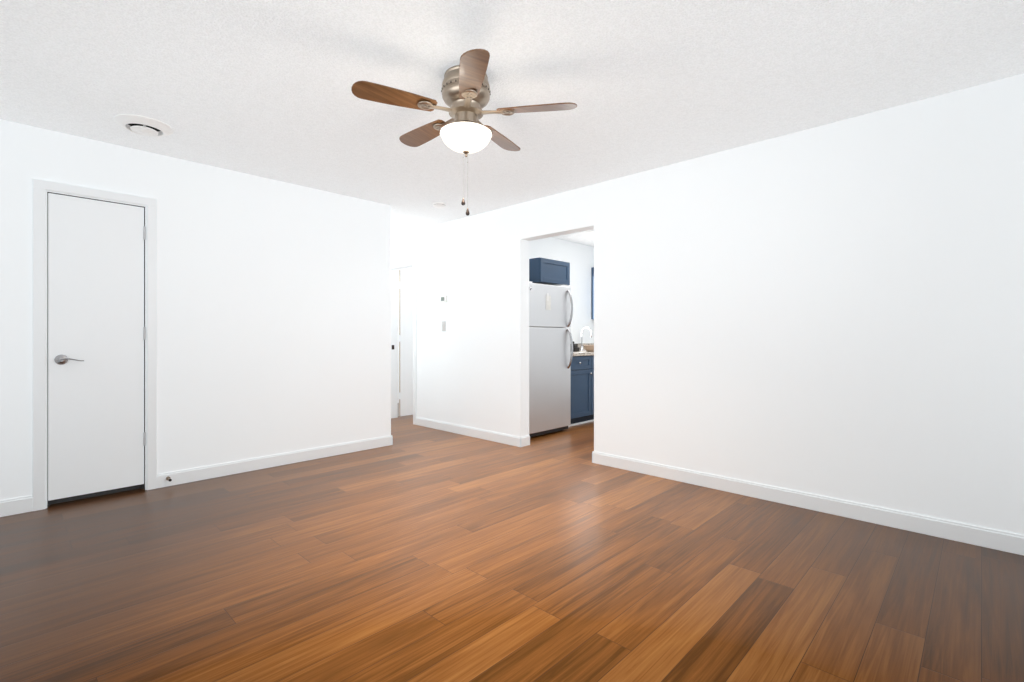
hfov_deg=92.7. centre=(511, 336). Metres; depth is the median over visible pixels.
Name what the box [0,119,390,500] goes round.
wall
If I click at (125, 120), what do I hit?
ceiling vent
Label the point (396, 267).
door frame
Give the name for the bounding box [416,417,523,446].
baseboard
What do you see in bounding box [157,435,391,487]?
baseboard
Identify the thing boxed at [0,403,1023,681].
floor
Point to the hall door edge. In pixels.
(399, 344)
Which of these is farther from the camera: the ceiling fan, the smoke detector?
the smoke detector
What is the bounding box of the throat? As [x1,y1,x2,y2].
[128,123,159,131]
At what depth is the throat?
3.07 m
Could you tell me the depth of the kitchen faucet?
6.94 m
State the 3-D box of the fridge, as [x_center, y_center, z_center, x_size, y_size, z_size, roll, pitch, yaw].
[0.203,0.261,5.664,0.758,1.695,0.755,0,0,44]
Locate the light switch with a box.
[442,321,445,330]
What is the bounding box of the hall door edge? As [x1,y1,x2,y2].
[399,270,399,416]
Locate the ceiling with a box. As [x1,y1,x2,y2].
[0,0,1023,246]
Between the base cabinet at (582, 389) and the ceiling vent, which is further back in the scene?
the base cabinet at (582, 389)
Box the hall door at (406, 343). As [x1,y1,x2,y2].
[398,270,412,415]
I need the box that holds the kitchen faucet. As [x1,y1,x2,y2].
[581,327,591,349]
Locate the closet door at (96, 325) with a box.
[48,193,143,500]
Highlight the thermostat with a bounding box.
[439,295,447,302]
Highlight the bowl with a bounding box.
[583,345,593,351]
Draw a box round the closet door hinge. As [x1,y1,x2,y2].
[143,226,145,445]
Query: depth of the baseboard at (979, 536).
3.02 m
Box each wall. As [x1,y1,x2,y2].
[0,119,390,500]
[391,73,1023,534]
[529,237,593,343]
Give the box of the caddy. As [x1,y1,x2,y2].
[573,341,578,351]
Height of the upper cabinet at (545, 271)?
0.270 m
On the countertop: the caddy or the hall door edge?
the caddy
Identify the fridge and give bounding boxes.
[529,281,572,436]
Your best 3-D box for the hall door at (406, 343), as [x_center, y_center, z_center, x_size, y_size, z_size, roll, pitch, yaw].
[-1.351,0.092,6.824,0.040,1.992,0.582,0,0,44]
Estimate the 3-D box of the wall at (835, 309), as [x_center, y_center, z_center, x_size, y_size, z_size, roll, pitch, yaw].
[0.276,-0.112,4.793,7.750,2.440,0.130,0,0,44]
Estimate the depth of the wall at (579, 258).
6.99 m
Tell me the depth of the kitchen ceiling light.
6.26 m
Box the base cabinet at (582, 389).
[568,355,593,426]
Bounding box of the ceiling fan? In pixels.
[351,49,576,215]
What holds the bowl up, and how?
on the countertop
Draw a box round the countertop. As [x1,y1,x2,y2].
[573,343,593,355]
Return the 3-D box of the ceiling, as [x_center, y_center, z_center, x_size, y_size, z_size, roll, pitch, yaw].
[0.052,-1.362,4.655,7.880,0.060,7.880,0,0,44]
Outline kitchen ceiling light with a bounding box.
[587,232,593,237]
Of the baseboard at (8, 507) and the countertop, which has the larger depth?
the countertop
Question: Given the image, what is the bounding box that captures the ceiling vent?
[113,114,173,136]
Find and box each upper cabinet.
[529,257,569,285]
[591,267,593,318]
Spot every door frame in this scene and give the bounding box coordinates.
[32,178,156,510]
[391,258,416,424]
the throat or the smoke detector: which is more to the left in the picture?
the throat
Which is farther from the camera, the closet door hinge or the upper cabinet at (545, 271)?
the upper cabinet at (545, 271)
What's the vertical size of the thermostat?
0.090 m
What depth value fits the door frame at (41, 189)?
3.18 m
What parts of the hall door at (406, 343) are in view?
hall door hinge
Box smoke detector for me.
[433,202,445,207]
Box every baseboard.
[0,495,32,516]
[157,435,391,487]
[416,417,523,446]
[524,435,529,444]
[592,451,1023,555]
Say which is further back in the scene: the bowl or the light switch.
the bowl
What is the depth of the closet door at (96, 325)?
3.32 m

